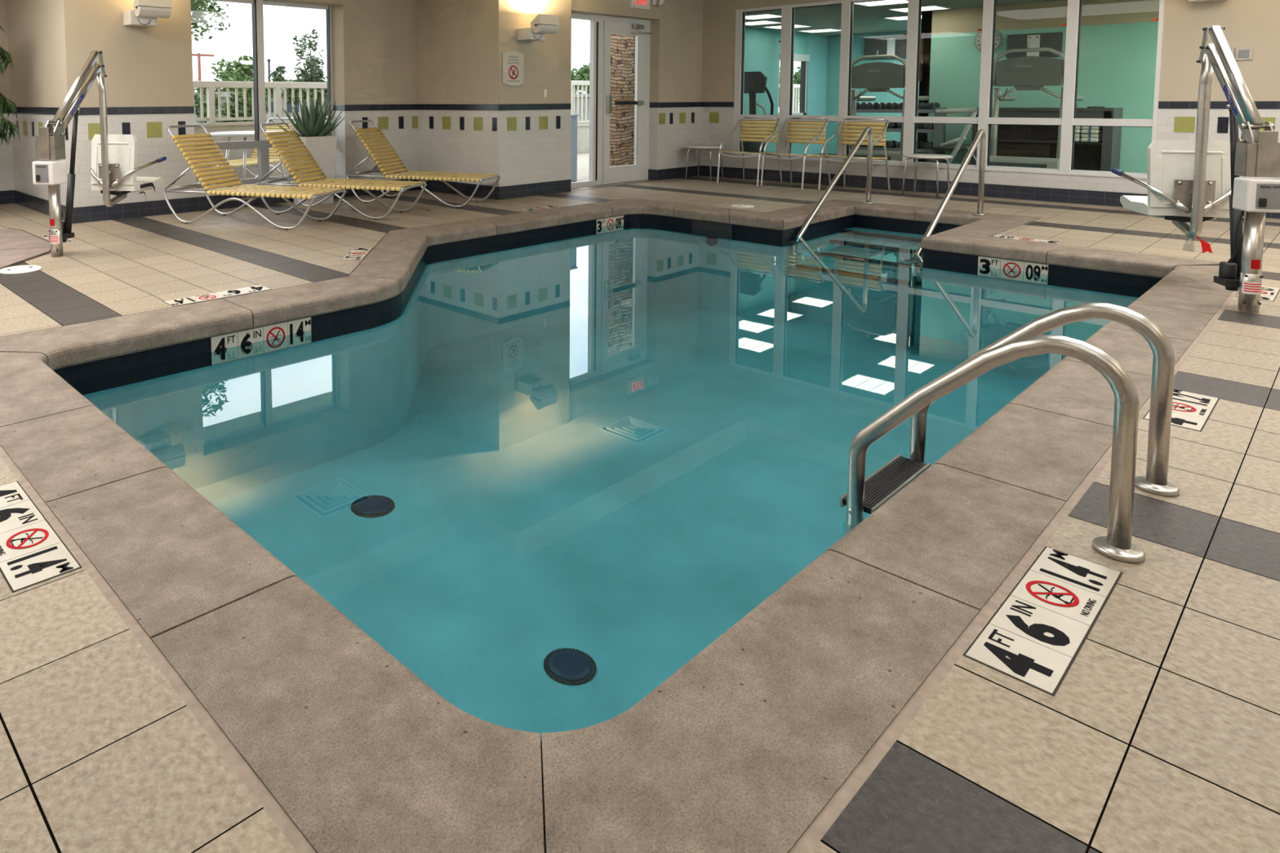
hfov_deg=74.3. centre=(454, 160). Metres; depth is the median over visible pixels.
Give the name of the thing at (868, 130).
handrail
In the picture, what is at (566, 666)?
drain
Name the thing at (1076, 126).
towel
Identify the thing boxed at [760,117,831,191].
chair
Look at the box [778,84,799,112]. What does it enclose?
railing
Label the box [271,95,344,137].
agave plant
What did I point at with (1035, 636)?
depth marker
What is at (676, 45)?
wall
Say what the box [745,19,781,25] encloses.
recessed light
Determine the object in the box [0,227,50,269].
coping
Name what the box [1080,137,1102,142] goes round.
towel
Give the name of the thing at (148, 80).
wall
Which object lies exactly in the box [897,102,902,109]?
dumbbell
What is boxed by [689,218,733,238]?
skimmer
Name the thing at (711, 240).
fitting
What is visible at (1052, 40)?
wall screen
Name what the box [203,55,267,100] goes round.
tree
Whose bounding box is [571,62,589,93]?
tree
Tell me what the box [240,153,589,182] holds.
patio
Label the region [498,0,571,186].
wall
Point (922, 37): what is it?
trim
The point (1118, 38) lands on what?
wall
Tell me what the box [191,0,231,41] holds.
tree
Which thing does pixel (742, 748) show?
pool coping
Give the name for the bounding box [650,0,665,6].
emergency light
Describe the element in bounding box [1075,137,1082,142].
towel
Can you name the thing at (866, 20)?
ceiling
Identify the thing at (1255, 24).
wall
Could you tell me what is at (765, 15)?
recessed light
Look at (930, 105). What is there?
dumbbell
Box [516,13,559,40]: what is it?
wall light
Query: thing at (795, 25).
diffuser
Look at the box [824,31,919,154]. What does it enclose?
wall
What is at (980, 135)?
handrail
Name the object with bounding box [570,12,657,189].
door
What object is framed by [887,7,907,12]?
recessed light
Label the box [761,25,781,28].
recessed light
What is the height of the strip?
0.001 m
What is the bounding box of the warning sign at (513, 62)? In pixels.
[502,50,524,85]
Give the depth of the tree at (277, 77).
18.39 m
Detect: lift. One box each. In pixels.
[31,49,166,257]
[1111,25,1279,313]
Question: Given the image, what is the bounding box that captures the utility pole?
[191,53,213,80]
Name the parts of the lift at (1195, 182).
armrest, seat, mount plate, armrest, actuator motor, arm, actuator rod, arm, hinge plate, plate, label panel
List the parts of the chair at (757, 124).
leg, arm, seat frame, leg, leg, rail, arm, leg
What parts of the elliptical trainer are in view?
arm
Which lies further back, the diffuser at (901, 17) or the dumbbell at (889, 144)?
the diffuser at (901, 17)
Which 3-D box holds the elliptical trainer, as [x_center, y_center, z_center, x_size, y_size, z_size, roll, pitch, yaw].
[4.952,-0.640,12.917,1.500,1.510,0.643,-4,6,-41]
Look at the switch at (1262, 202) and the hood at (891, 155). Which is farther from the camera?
the hood at (891, 155)
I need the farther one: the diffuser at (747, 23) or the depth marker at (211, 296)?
the diffuser at (747, 23)
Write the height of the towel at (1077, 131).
0.051 m
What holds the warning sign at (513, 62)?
attached to the wall at (535, 128)
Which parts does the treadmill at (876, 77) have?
hand rail, hand rail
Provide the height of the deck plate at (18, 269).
0.014 m
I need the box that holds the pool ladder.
[839,302,1179,564]
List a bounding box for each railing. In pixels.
[192,80,327,123]
[570,80,589,123]
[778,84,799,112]
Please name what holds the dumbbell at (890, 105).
on the dumbbell rack
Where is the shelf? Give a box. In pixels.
[997,137,1102,144]
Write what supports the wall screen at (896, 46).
attached to the wall at (858, 40)
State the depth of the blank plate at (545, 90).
9.78 m
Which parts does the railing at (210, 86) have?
post, rail, rail, post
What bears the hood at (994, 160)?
attached to the treadmill at (1023, 73)
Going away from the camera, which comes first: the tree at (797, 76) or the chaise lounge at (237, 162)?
the chaise lounge at (237, 162)
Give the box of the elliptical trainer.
[742,71,777,152]
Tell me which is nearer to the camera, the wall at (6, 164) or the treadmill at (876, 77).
the wall at (6, 164)
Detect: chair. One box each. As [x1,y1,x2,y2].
[716,116,782,186]
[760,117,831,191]
[817,117,890,195]
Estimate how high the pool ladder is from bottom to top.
1.477 m
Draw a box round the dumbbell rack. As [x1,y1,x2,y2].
[855,107,946,163]
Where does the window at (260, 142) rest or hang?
attached to the wall at (148, 80)
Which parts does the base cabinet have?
panel, panel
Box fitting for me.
[706,234,716,245]
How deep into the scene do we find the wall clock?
11.45 m
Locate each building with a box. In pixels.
[194,91,234,123]
[253,97,319,121]
[572,93,589,124]
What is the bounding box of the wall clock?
[973,30,1001,51]
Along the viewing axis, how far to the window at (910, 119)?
9.90 m
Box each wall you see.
[0,0,14,191]
[5,0,70,205]
[63,0,417,207]
[194,120,589,182]
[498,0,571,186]
[571,0,702,169]
[700,0,1279,194]
[742,26,827,154]
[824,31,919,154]
[916,0,1159,173]
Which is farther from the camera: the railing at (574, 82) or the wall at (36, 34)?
the railing at (574, 82)
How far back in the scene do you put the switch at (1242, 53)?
7.73 m
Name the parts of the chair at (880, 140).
leg, arm, leg, seat frame, rail, arm, leg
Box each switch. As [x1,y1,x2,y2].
[35,174,39,181]
[1238,49,1248,57]
[1258,198,1266,207]
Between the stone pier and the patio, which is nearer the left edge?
the patio
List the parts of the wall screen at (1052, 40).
bracket plate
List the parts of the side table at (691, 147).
leg, leg, leg, leg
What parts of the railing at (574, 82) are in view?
post, rail, rail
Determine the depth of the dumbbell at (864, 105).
12.08 m
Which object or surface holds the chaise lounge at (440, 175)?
on the floor
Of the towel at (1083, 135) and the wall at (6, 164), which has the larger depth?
the towel at (1083, 135)
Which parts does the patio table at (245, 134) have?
leg, leg, leg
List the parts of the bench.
leg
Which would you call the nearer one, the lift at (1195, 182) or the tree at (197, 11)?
the lift at (1195, 182)
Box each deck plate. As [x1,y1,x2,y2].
[0,265,42,274]
[731,204,754,208]
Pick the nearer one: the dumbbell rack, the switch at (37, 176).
the switch at (37, 176)
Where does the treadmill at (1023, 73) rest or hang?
on the floor
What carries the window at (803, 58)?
in the wall at (762, 46)
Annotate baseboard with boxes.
[0,178,570,223]
[648,165,1279,218]
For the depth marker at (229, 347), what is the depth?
4.53 m
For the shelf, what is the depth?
10.82 m
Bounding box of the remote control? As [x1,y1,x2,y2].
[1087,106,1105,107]
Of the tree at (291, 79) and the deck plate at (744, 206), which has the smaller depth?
the deck plate at (744, 206)
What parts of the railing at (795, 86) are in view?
rail, post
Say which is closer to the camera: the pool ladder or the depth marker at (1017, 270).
the pool ladder
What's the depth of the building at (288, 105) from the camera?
51.68 m
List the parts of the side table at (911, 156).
leg, leg, leg, leg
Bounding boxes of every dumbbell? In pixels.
[856,102,861,109]
[859,102,873,109]
[871,102,885,109]
[884,102,898,109]
[885,140,897,147]
[887,122,897,128]
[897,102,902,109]
[915,141,924,149]
[916,123,925,128]
[917,102,925,109]
[924,102,940,109]
[924,123,933,128]
[924,141,933,149]
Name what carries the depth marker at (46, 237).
on the floor
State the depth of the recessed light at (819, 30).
15.27 m
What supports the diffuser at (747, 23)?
attached to the recessed light at (765, 21)
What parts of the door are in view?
closer arm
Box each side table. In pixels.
[684,145,724,181]
[901,153,952,198]
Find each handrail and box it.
[788,126,873,317]
[904,128,986,346]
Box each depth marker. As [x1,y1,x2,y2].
[0,480,81,592]
[39,235,74,242]
[162,284,272,306]
[209,316,311,365]
[341,248,372,259]
[520,205,560,211]
[595,215,623,234]
[962,546,1123,696]
[977,255,1048,284]
[991,235,1063,244]
[1142,389,1219,431]
[1235,285,1279,301]
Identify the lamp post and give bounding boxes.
[266,58,271,121]
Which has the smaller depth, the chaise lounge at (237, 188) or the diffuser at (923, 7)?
the chaise lounge at (237, 188)
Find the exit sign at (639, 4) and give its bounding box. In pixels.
[630,0,649,9]
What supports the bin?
on the patio
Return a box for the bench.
[931,107,977,164]
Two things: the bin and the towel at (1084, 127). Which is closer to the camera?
the towel at (1084, 127)
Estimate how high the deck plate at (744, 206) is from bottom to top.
0.014 m
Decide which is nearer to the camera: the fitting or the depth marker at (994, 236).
the depth marker at (994, 236)
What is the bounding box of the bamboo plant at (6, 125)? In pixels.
[0,26,20,145]
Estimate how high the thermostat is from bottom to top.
0.120 m
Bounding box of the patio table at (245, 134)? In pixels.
[209,130,290,178]
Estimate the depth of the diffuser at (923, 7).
11.55 m
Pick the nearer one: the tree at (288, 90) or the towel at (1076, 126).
the towel at (1076, 126)
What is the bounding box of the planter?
[287,135,337,204]
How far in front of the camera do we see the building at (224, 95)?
32.76 m
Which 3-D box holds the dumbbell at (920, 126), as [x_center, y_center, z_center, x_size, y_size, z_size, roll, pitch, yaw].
[6.607,-0.498,11.646,0.268,0.120,0.120,-4,6,-41]
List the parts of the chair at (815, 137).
leg, arm, leg, seat frame, leg, rail, arm, leg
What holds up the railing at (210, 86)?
on the wall at (583, 130)
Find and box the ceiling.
[745,0,1067,35]
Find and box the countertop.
[977,106,1122,111]
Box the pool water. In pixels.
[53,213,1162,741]
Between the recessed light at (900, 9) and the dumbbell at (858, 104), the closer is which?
the recessed light at (900, 9)
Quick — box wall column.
[417,0,498,186]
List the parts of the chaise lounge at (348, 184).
frame, leg, seat frame, leg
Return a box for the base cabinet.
[970,106,1122,171]
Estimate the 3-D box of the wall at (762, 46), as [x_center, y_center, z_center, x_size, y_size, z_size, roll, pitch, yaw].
[5.349,-1.194,14.855,5.896,2.400,0.140,-4,6,-41]
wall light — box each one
[123,0,172,26]
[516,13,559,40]
[1188,0,1223,2]
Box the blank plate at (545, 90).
[544,88,546,97]
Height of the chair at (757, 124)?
0.891 m
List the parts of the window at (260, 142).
frame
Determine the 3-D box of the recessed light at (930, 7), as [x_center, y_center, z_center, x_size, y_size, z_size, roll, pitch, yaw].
[6.632,-2.139,11.410,0.727,0.012,0.371,-4,6,-41]
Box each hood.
[848,149,902,160]
[989,155,1059,168]
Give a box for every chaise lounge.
[162,124,346,230]
[197,117,295,181]
[255,122,426,219]
[346,120,501,208]
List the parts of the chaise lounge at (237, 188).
frame, leg, seat frame, leg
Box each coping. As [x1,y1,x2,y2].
[0,198,1233,852]
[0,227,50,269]
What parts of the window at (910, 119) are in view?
sill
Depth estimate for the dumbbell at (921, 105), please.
11.64 m
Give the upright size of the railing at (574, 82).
0.941 m
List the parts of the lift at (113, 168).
label panel, plate, hinge plate, actuator motor, actuator rod, arm, arm, armrest, mount plate, seat, armrest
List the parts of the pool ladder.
tread frame, grab rail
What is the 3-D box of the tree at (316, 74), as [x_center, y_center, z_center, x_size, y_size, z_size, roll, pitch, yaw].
[-3.361,-1.582,18.931,0.822,2.957,0.814,-4,6,-41]
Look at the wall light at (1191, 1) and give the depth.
7.86 m
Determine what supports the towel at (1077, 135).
on the towel at (1077, 139)
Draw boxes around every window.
[195,0,333,187]
[732,0,1164,178]
[777,53,809,115]
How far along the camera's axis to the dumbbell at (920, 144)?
11.68 m
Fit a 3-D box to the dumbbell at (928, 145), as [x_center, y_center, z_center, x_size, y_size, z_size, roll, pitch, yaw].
[6.726,-0.209,11.534,0.268,0.120,0.120,-4,6,-41]
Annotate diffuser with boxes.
[745,21,778,25]
[768,24,807,28]
[888,15,921,19]
[890,5,946,11]
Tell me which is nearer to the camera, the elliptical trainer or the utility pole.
the elliptical trainer
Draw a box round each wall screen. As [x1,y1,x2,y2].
[863,35,906,58]
[1006,31,1062,58]
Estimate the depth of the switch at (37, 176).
5.93 m
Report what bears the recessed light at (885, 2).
in the ceiling
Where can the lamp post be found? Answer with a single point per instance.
(268, 60)
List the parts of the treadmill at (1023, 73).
hand rail, hand rail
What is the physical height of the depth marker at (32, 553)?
0.012 m
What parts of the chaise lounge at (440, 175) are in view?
frame, leg, seat frame, leg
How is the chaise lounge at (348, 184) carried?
on the floor
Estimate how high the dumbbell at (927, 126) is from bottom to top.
0.120 m
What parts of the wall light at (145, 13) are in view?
lamp shade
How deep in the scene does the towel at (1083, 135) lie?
10.21 m
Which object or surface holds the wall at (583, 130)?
on the patio
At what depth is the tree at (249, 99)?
14.41 m
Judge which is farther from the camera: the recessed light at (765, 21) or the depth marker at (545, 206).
the recessed light at (765, 21)
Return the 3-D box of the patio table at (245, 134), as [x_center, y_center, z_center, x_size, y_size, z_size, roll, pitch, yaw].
[-2.577,0.021,10.473,1.100,0.783,1.100,-4,6,-41]
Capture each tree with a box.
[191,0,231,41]
[194,80,268,123]
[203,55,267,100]
[265,64,287,99]
[265,78,326,101]
[281,79,327,119]
[291,28,327,98]
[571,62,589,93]
[778,66,800,112]
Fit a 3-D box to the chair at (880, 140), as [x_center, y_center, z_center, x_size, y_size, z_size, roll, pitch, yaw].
[4.932,-0.072,10.051,0.682,0.891,0.592,-4,6,-40]
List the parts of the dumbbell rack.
frame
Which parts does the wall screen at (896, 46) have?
bracket plate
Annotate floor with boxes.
[0,153,1279,852]
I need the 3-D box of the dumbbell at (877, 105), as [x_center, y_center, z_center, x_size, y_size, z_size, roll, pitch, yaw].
[6.253,-0.800,12.026,0.268,0.120,0.120,-4,6,-41]
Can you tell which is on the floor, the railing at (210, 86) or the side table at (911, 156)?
the side table at (911, 156)
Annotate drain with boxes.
[351,494,395,517]
[543,648,596,685]
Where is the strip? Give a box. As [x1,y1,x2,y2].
[0,207,1239,852]
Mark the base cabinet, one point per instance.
(1013, 140)
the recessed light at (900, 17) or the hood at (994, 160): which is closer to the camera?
the hood at (994, 160)
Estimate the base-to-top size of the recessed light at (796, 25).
0.012 m
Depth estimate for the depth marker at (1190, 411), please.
2.99 m
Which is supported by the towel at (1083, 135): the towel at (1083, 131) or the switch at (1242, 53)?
the towel at (1083, 131)
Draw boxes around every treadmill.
[848,50,929,160]
[989,42,1084,168]
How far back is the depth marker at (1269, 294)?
4.74 m
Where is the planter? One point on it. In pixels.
(322, 148)
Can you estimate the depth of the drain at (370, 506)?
4.31 m
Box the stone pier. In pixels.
[609,33,635,166]
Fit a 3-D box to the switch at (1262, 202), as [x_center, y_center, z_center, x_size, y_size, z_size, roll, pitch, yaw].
[4.166,0.216,4.215,0.030,0.045,0.013,1,5,19]
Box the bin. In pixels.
[570,114,578,182]
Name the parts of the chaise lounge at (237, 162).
leg, seat frame, leg, frame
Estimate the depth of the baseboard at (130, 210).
8.82 m
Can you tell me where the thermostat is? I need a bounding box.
[1234,47,1253,60]
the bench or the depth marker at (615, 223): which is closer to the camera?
the depth marker at (615, 223)
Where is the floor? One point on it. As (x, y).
(1162, 733)
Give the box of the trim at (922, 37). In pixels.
[918,35,924,81]
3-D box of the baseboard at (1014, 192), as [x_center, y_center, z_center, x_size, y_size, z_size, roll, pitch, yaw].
[1.479,0.738,4.425,13.564,0.150,9.405,-4,6,-41]
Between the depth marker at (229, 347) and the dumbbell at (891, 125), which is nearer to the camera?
the depth marker at (229, 347)
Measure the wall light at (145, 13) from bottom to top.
0.280 m
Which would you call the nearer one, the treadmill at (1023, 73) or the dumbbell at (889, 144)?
the treadmill at (1023, 73)
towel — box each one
[1075,125,1081,128]
[1075,128,1083,133]
[1075,133,1082,137]
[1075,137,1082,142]
[1080,128,1102,133]
[1080,133,1102,137]
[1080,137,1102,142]
[1081,125,1102,129]
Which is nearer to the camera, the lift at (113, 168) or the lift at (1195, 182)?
the lift at (1195, 182)
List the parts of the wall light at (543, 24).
lamp shade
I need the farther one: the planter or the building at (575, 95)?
the building at (575, 95)
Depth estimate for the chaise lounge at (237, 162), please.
12.02 m
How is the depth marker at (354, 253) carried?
on the floor
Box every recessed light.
[745,13,781,19]
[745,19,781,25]
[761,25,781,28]
[794,23,813,27]
[796,28,840,32]
[853,0,908,6]
[882,14,921,20]
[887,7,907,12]
[921,4,951,10]
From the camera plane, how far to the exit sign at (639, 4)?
10.93 m
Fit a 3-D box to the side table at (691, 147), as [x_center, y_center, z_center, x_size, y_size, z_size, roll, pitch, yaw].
[3.549,0.026,11.609,0.516,0.475,0.516,4,6,43]

